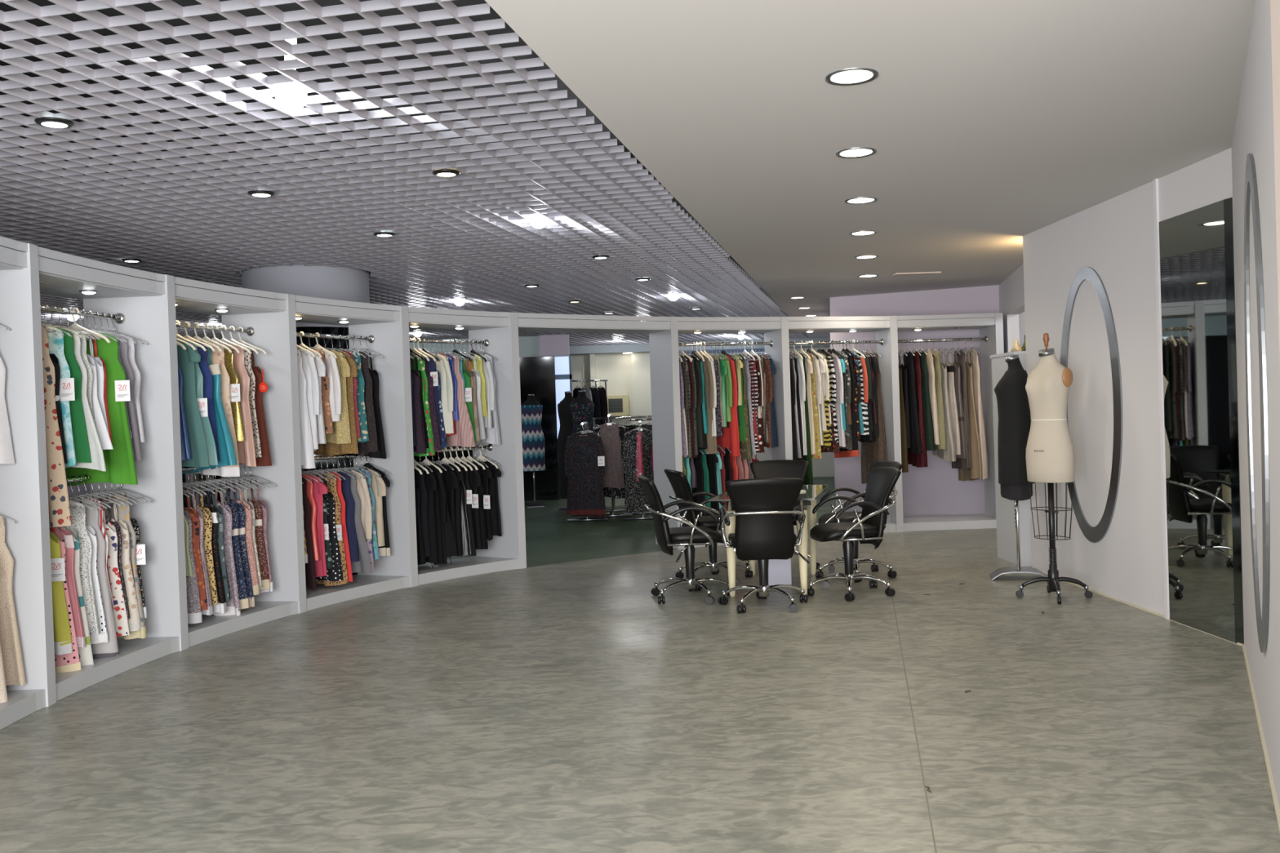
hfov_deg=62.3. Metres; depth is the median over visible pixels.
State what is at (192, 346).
clothes hanger
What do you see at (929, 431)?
tank
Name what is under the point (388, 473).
clothes hanger
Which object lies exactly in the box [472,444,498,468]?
clothes hanger
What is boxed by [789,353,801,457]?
tank
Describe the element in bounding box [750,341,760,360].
clothes hanger
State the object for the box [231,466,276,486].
clothes hanger
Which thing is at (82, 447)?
tank
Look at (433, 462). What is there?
clothes hanger
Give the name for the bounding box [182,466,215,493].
clothes hanger
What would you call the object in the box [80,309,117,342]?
clothes hanger
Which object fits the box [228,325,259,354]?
clothes hanger
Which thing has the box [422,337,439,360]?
clothes hanger
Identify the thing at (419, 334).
globe bulb
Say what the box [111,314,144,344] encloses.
clothes hanger
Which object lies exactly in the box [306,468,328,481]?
clothes hanger
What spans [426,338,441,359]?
clothes hanger
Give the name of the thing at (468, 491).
tank
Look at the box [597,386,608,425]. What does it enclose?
dress
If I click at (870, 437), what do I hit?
dress
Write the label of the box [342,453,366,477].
clothes hanger
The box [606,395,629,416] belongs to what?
air conditioner
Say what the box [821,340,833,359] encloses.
clothes hanger
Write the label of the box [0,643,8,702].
dress
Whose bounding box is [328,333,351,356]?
clothes hanger
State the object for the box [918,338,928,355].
clothes hanger
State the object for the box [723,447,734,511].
dress
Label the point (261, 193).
recessed light
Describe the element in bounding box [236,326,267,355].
clothes hanger
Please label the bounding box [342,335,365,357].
clothes hanger
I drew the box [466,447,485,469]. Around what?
clothes hanger
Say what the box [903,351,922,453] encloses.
tank
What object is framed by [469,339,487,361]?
clothes hanger
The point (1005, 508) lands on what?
tall cabinet
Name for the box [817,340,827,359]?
clothes hanger
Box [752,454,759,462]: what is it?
dress
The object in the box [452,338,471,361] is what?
clothes hanger
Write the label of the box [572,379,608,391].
clothes rack
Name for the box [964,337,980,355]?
clothes hanger
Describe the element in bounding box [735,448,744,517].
dress
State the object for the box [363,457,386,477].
clothes hanger
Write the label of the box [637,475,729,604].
office chair
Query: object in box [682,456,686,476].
tank
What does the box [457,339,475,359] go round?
clothes hanger
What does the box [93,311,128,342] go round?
clothes hanger
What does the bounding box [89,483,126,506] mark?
clothes hanger
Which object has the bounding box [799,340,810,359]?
clothes hanger
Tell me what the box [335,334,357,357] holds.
clothes hanger
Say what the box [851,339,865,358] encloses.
clothes hanger
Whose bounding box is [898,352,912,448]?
dress
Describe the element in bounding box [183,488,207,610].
dress
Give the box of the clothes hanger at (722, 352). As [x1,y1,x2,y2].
[720,341,733,360]
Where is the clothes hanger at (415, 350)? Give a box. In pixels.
[410,337,429,360]
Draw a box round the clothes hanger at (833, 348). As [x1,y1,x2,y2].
[831,340,843,359]
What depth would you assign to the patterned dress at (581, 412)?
14.80 m
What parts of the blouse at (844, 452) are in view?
hem trim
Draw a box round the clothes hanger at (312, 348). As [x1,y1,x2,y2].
[305,333,329,355]
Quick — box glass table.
[708,484,829,597]
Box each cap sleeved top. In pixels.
[177,340,208,466]
[308,474,328,577]
[372,468,391,556]
[448,463,463,564]
[471,460,493,541]
[484,460,502,537]
[706,453,719,515]
[732,354,742,405]
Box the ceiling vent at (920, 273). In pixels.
[893,271,941,275]
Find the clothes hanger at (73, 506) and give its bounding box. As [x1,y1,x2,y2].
[69,503,84,512]
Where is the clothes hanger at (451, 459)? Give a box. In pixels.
[448,446,467,471]
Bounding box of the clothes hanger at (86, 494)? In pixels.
[81,474,121,506]
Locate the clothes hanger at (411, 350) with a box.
[408,337,425,360]
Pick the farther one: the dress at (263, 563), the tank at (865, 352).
the tank at (865, 352)
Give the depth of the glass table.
7.80 m
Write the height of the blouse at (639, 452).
0.621 m
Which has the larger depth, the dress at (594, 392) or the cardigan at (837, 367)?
the dress at (594, 392)
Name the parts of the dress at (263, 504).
hem trim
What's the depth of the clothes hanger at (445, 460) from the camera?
9.40 m
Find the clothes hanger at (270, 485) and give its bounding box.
[238,466,272,487]
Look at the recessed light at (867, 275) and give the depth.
10.85 m
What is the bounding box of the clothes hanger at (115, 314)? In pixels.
[112,314,148,344]
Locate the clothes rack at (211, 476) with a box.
[209,475,212,502]
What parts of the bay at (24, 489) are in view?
panel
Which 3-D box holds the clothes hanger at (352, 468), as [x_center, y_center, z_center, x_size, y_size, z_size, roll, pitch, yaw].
[-2.358,0.318,8.636,0.415,0.196,0.014,-1,1,34]
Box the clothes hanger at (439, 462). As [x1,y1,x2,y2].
[435,452,453,470]
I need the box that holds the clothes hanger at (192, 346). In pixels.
[176,337,195,350]
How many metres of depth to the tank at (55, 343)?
5.78 m
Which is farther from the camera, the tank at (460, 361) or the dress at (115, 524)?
the tank at (460, 361)
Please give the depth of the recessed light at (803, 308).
14.12 m
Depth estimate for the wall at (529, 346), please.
17.48 m
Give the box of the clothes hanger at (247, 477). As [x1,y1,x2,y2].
[226,466,271,487]
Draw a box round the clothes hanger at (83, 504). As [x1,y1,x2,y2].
[68,498,95,511]
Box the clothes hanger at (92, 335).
[65,307,100,339]
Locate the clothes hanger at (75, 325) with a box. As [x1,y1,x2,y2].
[70,307,111,342]
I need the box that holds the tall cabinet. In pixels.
[990,351,1031,566]
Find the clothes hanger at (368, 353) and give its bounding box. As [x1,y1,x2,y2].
[364,336,384,358]
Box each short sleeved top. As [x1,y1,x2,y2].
[306,348,326,444]
[313,351,358,455]
[325,350,351,444]
[366,469,386,546]
[416,464,437,563]
[435,463,458,554]
[466,462,481,549]
[715,451,722,510]
[718,355,728,427]
[764,354,777,447]
[803,353,815,454]
[814,353,826,431]
[836,353,846,431]
[869,351,879,437]
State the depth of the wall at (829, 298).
15.25 m
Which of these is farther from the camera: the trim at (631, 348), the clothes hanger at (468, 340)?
the trim at (631, 348)
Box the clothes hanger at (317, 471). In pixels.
[306,455,337,480]
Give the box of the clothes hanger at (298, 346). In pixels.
[296,343,315,357]
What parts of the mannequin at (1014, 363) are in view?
plate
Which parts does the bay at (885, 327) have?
hanging rail, panel, panel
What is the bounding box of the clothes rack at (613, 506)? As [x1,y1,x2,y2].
[605,414,632,517]
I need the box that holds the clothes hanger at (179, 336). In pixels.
[176,320,206,351]
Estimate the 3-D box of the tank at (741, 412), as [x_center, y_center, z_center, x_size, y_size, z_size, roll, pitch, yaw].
[1.005,-0.283,11.188,0.128,0.956,0.451,-2,1,-18]
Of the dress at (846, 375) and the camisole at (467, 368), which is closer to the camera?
the camisole at (467, 368)
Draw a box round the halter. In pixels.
[89,336,112,442]
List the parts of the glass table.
leg, leg, glass, leg, leg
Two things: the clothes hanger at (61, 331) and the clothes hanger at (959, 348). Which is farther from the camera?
the clothes hanger at (959, 348)
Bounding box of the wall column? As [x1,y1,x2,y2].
[240,263,369,575]
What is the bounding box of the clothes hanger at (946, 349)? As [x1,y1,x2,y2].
[939,337,954,356]
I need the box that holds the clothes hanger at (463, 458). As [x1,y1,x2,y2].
[460,446,478,470]
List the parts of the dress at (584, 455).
hem trim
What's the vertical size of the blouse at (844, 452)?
1.155 m
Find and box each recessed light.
[34,116,74,128]
[120,257,142,262]
[247,190,275,197]
[373,231,395,236]
[432,168,460,177]
[524,284,538,287]
[568,300,581,302]
[591,254,609,258]
[635,277,650,280]
[789,296,804,298]
[797,306,810,309]
[825,67,878,85]
[835,146,876,158]
[844,196,877,204]
[848,230,876,235]
[854,254,878,258]
[857,274,878,277]
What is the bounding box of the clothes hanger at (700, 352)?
[698,342,711,361]
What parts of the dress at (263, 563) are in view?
hem trim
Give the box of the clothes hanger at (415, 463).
[413,452,429,474]
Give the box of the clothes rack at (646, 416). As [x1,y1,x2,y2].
[592,415,651,428]
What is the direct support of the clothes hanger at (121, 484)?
hanging from the bay at (144, 302)
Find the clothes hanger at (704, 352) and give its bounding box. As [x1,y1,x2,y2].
[702,342,714,361]
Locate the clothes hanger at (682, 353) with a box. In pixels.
[680,342,692,361]
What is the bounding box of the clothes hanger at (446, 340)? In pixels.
[444,339,462,359]
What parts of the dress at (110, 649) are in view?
hem trim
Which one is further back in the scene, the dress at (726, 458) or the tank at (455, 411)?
the dress at (726, 458)
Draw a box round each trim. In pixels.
[568,308,830,355]
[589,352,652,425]
[1152,178,1169,619]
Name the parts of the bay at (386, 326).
hanging rail, hanging rail, panel, panel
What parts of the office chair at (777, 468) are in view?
backrest, seat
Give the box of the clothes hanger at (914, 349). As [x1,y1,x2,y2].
[911,339,921,355]
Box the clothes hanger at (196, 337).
[191,322,222,352]
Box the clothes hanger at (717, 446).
[716,441,725,453]
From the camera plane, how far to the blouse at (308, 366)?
8.04 m
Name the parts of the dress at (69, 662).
hem trim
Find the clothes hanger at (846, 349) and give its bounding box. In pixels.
[844,340,857,358]
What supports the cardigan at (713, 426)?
hanging from the clothes hanger at (704, 352)
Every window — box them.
[555,355,572,436]
[678,348,764,355]
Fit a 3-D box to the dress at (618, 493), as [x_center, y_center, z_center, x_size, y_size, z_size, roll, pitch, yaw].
[-0.385,0.468,14.257,0.499,1.003,0.127,-2,1,1]
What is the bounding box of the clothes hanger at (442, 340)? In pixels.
[440,340,457,359]
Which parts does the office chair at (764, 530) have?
armrest, seat, tube frame, backrest, armrest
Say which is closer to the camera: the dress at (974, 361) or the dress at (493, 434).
the dress at (493, 434)
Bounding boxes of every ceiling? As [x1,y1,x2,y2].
[0,0,1254,346]
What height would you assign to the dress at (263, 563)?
0.784 m
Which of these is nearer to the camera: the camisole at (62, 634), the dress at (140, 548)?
the camisole at (62, 634)
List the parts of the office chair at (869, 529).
armrest, seat, tube frame, armrest, backrest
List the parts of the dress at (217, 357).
hem trim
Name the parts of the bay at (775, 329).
hanging rail, panel, panel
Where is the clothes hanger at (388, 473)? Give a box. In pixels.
[370,458,391,475]
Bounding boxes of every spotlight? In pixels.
[79,289,98,293]
[213,308,230,311]
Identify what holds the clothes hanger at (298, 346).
hanging from the bay at (386, 326)
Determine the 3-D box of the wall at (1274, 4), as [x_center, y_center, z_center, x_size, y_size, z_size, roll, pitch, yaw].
[1.556,-0.103,2.061,0.130,2.808,1.863,-2,1,19]
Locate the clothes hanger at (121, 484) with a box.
[120,484,152,502]
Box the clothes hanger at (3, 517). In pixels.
[0,515,16,523]
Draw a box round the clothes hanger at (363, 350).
[358,336,382,358]
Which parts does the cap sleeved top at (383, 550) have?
hem trim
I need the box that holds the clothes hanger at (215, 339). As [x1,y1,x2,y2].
[210,324,239,353]
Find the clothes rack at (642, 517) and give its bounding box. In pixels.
[622,421,653,520]
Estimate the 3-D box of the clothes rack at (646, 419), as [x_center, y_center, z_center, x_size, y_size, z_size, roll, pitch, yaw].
[0.424,0.546,12.758,1.090,1.312,0.520,-2,1,0]
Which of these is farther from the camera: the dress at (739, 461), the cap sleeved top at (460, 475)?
the dress at (739, 461)
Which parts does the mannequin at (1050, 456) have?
leg, neck knob, leg, arm plate, leg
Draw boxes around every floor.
[0,476,985,730]
[0,528,1279,852]
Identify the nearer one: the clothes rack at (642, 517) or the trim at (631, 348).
the clothes rack at (642, 517)
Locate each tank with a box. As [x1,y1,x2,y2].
[46,326,76,467]
[49,500,100,635]
[56,327,91,462]
[87,497,114,609]
[97,494,146,639]
[109,333,135,465]
[112,333,142,461]
[120,334,145,442]
[177,348,191,461]
[183,515,192,577]
[194,341,219,461]
[221,342,244,440]
[239,344,262,457]
[302,474,319,560]
[302,507,307,563]
[315,349,333,434]
[315,472,348,586]
[337,471,359,561]
[344,350,360,437]
[356,469,379,559]
[409,359,417,448]
[413,465,430,556]
[424,353,442,444]
[440,353,456,436]
[445,353,459,420]
[453,461,475,555]
[454,353,465,399]
[463,354,488,417]
[681,405,688,455]
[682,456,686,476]
[683,457,692,493]
[688,457,697,490]
[698,355,708,433]
[700,448,711,507]
[713,354,724,426]
[716,447,727,511]
[729,456,738,479]
[735,354,746,443]
[742,354,756,454]
[742,459,748,479]
[746,458,754,479]
[757,354,768,443]
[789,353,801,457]
[807,353,822,458]
[821,406,839,453]
[854,353,864,434]
[865,351,875,422]
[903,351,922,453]
[907,351,928,467]
[919,351,934,450]
[951,349,972,469]
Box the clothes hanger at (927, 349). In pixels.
[924,338,934,355]
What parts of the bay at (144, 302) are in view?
hanging rail, hanging rail, panel, panel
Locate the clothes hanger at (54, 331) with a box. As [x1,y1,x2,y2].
[40,324,64,336]
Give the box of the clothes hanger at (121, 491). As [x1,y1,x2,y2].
[114,484,147,502]
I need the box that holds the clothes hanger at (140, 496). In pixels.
[117,484,151,502]
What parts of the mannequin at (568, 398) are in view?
plate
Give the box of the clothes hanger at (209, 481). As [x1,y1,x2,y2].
[193,475,235,491]
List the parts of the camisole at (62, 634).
hem trim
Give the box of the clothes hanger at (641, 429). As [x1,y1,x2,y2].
[623,424,649,435]
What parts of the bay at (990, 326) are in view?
hanging rail, panel, panel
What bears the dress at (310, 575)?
hanging from the clothes hanger
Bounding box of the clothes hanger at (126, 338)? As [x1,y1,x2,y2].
[100,312,136,343]
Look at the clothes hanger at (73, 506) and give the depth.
5.84 m
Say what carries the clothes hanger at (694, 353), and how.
hanging from the bay at (775, 329)
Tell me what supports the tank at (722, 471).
hanging from the clothes hanger at (717, 446)
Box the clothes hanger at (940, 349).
[937,343,947,355]
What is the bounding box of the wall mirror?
[1159,197,1244,644]
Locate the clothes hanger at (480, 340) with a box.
[480,340,497,360]
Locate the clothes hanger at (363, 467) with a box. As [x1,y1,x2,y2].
[359,458,381,476]
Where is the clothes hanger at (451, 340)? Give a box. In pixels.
[448,339,466,359]
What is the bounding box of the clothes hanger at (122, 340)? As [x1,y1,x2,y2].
[86,310,124,342]
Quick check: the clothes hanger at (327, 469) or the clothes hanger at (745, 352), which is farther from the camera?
the clothes hanger at (745, 352)
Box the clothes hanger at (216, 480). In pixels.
[198,475,241,490]
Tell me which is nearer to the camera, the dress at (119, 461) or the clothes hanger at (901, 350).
the dress at (119, 461)
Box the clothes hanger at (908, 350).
[902,339,915,358]
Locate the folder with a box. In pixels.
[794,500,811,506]
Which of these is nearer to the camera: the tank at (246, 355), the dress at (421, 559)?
the tank at (246, 355)
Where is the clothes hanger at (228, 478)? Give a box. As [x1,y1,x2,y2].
[211,477,254,489]
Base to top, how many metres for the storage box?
0.345 m
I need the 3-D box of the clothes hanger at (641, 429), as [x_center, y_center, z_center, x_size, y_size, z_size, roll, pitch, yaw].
[0.000,0.007,13.411,0.415,0.196,0.014,-2,1,4]
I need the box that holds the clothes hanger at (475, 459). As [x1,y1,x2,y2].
[473,446,488,467]
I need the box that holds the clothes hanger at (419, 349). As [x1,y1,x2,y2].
[417,337,435,360]
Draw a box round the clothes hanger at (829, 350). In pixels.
[827,340,840,359]
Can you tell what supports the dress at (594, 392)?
hanging from the clothes hanger
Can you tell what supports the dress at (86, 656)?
hanging from the clothes hanger at (73, 506)
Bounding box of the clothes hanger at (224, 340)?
[219,324,252,354]
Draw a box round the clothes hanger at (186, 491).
[182,488,195,497]
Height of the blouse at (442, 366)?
0.720 m
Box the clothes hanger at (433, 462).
[431,455,446,471]
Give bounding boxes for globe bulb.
[66,315,78,320]
[275,23,306,111]
[413,332,421,337]
[453,298,464,306]
[529,213,547,228]
[667,293,678,300]
[737,335,743,339]
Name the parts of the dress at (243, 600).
hem trim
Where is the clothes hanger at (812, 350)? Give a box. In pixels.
[810,340,822,359]
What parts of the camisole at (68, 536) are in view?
chest panel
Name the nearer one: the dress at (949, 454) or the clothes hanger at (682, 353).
the clothes hanger at (682, 353)
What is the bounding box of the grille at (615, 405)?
[608,398,622,413]
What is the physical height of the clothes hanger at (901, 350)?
0.196 m
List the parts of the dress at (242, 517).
hem trim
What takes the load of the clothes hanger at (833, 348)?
hanging from the bay at (885, 327)
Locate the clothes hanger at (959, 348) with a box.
[952,338,966,356]
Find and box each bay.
[0,235,56,729]
[37,246,188,701]
[173,276,306,647]
[294,294,417,610]
[408,306,526,585]
[517,312,684,549]
[677,316,795,547]
[788,315,903,538]
[897,312,1004,532]
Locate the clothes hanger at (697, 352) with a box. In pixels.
[695,342,704,361]
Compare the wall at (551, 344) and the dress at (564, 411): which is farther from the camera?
the wall at (551, 344)
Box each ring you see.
[1060,266,1122,542]
[1244,153,1269,653]
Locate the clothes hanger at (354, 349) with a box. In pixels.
[350,335,373,357]
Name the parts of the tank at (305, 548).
hem trim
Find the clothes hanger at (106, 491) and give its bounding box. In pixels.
[99,482,137,504]
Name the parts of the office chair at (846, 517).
seat, armrest, tube frame, armrest, backrest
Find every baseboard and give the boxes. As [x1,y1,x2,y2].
[1041,571,1242,646]
[1242,644,1279,833]
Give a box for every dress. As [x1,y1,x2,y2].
[0,356,14,463]
[0,515,26,685]
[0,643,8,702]
[40,327,71,527]
[49,525,93,666]
[49,527,80,673]
[64,328,106,471]
[65,332,137,486]
[71,328,96,427]
[77,498,119,659]
[80,501,108,644]
[100,497,129,636]
[105,497,130,619]
[106,496,141,631]
[124,494,147,618]
[182,346,237,474]
[182,473,187,506]
[182,485,226,613]
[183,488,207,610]
[183,510,202,623]
[184,340,218,465]
[186,486,218,604]
[186,487,213,615]
[190,485,231,601]
[192,342,239,476]
[193,473,207,504]
[195,484,240,616]
[202,484,248,609]
[208,483,254,607]
[212,475,222,502]
[214,482,259,595]
[220,481,262,588]
[228,480,270,590]
[231,344,256,466]
[232,480,273,592]
[250,350,271,466]
[297,350,315,468]
[298,408,305,465]
[302,477,317,589]
[315,474,343,581]
[317,475,333,569]
[319,471,352,584]
[342,352,386,459]
[344,471,372,573]
[351,351,368,444]
[357,351,377,456]
[358,471,374,572]
[409,352,435,456]
[410,354,426,453]
[411,356,429,452]
[413,471,426,564]
[425,357,441,450]
[429,463,457,557]
[433,354,447,447]
[440,353,475,448]
[448,446,463,458]
[454,462,472,555]
[463,446,472,457]
[468,355,480,442]
[472,461,488,549]
[475,354,501,444]
[520,404,545,471]
[557,403,573,498]
[564,432,605,515]
[569,402,594,435]
[573,387,581,399]
[577,431,606,517]
[581,387,592,401]
[589,386,600,426]
[595,423,626,498]
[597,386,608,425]
[600,423,624,488]
[622,430,653,513]
[623,425,635,431]
[634,424,652,431]
[651,444,653,471]
[679,360,687,457]
[680,355,693,457]
[684,355,697,457]
[687,355,697,455]
[692,449,707,515]
[694,355,706,449]
[702,355,717,453]
[715,355,740,456]
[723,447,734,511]
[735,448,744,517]
[738,354,752,459]
[747,354,759,452]
[751,354,764,453]
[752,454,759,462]
[789,356,797,460]
[793,354,804,460]
[800,353,813,484]
[821,357,831,448]
[825,353,839,442]
[839,352,852,449]
[843,389,851,424]
[849,352,861,439]
[856,352,869,435]
[857,352,875,442]
[861,351,887,484]
[897,353,908,472]
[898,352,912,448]
[925,351,939,444]
[932,351,955,461]
[933,350,946,449]
[942,351,960,454]
[948,351,965,458]
[958,350,982,480]
[966,349,987,479]
[994,369,1035,501]
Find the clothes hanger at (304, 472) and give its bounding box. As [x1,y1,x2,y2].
[301,468,323,482]
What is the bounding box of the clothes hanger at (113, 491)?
[108,482,144,503]
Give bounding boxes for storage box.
[768,558,791,585]
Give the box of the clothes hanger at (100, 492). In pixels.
[95,482,133,505]
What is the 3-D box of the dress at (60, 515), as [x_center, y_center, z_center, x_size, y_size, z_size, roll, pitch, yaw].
[-3.305,0.000,5.700,0.480,1.091,0.145,-2,1,10]
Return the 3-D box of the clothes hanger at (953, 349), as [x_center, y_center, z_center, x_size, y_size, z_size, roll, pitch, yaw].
[3.475,-0.884,11.764,0.014,0.196,0.415,-2,1,-5]
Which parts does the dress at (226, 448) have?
chest panel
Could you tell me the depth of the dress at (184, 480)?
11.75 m
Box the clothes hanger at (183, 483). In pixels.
[182,466,207,495]
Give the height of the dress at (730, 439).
1.113 m
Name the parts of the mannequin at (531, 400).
plate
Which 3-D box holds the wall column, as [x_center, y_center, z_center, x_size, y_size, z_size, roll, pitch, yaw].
[-2.930,-0.245,9.426,1.102,3.208,1.102,-2,1,0]
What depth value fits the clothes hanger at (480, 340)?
9.71 m
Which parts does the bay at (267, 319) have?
hanging rail, hanging rail, panel, panel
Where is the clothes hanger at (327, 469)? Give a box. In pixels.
[324,454,346,479]
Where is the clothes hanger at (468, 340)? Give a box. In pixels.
[463,340,482,359]
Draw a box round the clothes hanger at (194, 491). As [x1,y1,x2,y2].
[182,484,203,495]
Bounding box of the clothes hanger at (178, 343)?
[177,341,186,350]
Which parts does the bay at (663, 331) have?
panel, panel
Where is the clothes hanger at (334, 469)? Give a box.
[330,456,355,479]
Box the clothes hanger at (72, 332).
[42,304,83,337]
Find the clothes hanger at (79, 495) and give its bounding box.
[75,475,111,508]
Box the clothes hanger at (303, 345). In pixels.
[297,331,322,357]
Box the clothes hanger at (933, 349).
[931,340,941,355]
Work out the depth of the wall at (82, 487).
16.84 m
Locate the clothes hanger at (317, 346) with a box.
[313,332,337,358]
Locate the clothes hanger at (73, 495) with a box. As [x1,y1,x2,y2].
[68,475,107,509]
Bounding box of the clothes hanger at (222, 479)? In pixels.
[204,476,248,489]
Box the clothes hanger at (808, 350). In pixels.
[806,340,818,359]
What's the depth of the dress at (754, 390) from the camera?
11.02 m
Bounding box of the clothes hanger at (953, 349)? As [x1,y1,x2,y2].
[945,337,960,356]
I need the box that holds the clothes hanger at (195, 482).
[185,466,222,493]
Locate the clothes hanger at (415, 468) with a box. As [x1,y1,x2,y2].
[413,465,422,474]
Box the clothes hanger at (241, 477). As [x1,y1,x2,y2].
[224,476,265,488]
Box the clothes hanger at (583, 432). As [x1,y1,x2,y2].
[567,422,599,438]
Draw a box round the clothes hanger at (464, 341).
[462,341,477,359]
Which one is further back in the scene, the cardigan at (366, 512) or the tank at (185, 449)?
the cardigan at (366, 512)
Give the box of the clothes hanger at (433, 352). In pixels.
[431,338,448,359]
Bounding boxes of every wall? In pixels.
[67,473,191,498]
[190,346,834,497]
[409,335,539,357]
[413,355,559,500]
[538,333,569,356]
[829,284,999,518]
[829,297,836,511]
[998,284,1025,347]
[1000,263,1024,317]
[1003,314,1019,352]
[1022,147,1244,644]
[1231,0,1279,809]
[1270,0,1279,359]
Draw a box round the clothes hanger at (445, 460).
[440,447,461,471]
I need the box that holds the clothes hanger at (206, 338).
[200,323,231,352]
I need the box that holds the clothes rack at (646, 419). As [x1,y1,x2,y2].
[627,417,652,421]
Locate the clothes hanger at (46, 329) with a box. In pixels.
[40,326,57,335]
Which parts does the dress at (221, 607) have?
chest panel, hem trim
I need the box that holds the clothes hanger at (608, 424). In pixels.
[593,413,625,429]
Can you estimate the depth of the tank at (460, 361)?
9.38 m
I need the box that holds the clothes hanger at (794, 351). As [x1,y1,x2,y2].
[792,341,803,359]
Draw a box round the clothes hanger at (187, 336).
[182,321,215,351]
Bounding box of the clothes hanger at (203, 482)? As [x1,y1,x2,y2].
[183,470,226,493]
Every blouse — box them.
[299,348,319,451]
[323,349,341,422]
[422,463,447,568]
[434,353,453,433]
[481,355,494,428]
[635,429,644,481]
[691,355,702,447]
[710,355,722,436]
[727,355,739,427]
[762,354,773,448]
[795,354,807,455]
[818,353,831,423]
[834,352,858,457]
[861,352,873,431]
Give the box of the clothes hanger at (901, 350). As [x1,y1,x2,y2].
[897,339,906,356]
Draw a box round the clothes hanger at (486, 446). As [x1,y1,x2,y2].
[484,445,500,466]
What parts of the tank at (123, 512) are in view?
hem trim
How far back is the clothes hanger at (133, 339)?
6.45 m
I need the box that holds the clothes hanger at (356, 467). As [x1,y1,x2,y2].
[353,453,376,476]
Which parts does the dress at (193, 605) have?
hem trim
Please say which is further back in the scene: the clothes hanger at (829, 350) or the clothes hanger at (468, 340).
the clothes hanger at (829, 350)
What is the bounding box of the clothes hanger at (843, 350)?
[841,340,852,359]
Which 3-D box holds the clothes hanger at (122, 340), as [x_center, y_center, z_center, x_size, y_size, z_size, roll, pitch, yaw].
[-3.257,-0.588,6.264,0.415,0.196,0.014,-2,1,3]
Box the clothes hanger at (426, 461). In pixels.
[422,456,442,473]
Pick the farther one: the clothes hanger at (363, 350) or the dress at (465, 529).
the dress at (465, 529)
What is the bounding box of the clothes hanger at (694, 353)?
[691,342,702,361]
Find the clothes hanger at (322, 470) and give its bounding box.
[318,455,342,479]
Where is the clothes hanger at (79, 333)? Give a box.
[50,305,89,338]
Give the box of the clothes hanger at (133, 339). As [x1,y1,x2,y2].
[106,313,142,344]
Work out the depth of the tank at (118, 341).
6.30 m
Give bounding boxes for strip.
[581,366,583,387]
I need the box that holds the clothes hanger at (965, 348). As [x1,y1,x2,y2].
[963,338,973,354]
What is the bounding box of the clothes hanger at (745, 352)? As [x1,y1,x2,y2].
[742,341,755,360]
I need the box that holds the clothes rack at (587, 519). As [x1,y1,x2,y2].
[567,422,608,521]
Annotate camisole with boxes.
[44,327,66,463]
[49,526,85,648]
[49,532,71,655]
[86,336,109,435]
[87,356,113,449]
[462,355,486,439]
[462,357,474,419]
[462,357,476,442]
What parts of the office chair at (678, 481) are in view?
backrest, tube frame, armrest, armrest, seat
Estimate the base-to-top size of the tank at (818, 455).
1.161 m
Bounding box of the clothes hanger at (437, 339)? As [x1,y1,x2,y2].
[435,338,451,359]
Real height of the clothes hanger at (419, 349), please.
0.216 m
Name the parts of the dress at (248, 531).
hem trim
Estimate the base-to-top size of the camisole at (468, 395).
0.801 m
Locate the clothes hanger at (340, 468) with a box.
[337,454,360,478]
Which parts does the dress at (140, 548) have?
hem trim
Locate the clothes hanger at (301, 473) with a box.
[301,472,318,482]
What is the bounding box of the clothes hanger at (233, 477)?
[215,476,257,488]
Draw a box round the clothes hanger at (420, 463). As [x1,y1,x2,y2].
[417,457,432,471]
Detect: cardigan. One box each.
[350,470,372,542]
[706,355,717,437]
[721,354,732,422]
[754,354,763,417]
[810,353,824,445]
[831,353,845,447]
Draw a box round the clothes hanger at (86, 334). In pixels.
[57,306,95,339]
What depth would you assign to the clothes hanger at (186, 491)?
6.88 m
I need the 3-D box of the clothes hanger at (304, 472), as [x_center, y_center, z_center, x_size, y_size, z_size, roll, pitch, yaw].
[-2.606,0.331,8.198,0.415,0.196,0.014,-1,1,31]
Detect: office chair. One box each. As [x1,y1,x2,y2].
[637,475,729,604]
[663,469,752,584]
[718,478,808,613]
[745,459,820,569]
[807,466,901,601]
[815,461,902,582]
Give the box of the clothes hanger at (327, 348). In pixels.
[320,334,345,356]
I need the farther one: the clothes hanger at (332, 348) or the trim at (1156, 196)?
the clothes hanger at (332, 348)
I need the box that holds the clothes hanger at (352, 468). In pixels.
[348,453,368,477]
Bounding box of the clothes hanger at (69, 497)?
[66,476,102,510]
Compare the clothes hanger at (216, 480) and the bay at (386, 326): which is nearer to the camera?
the clothes hanger at (216, 480)
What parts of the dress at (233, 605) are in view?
hem trim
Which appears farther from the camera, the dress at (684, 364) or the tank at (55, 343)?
the dress at (684, 364)
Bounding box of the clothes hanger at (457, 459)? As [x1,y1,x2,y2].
[453,446,473,471]
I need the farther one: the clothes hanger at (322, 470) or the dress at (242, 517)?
the clothes hanger at (322, 470)
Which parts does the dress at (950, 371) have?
chest panel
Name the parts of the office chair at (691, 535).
backrest, tube frame, armrest, armrest, seat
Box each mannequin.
[521,394,544,507]
[558,391,574,511]
[571,390,592,403]
[989,354,1047,580]
[1015,333,1093,604]
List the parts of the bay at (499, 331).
hanging rail, panel, hanging rail, panel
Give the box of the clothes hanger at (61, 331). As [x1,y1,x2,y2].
[40,305,72,337]

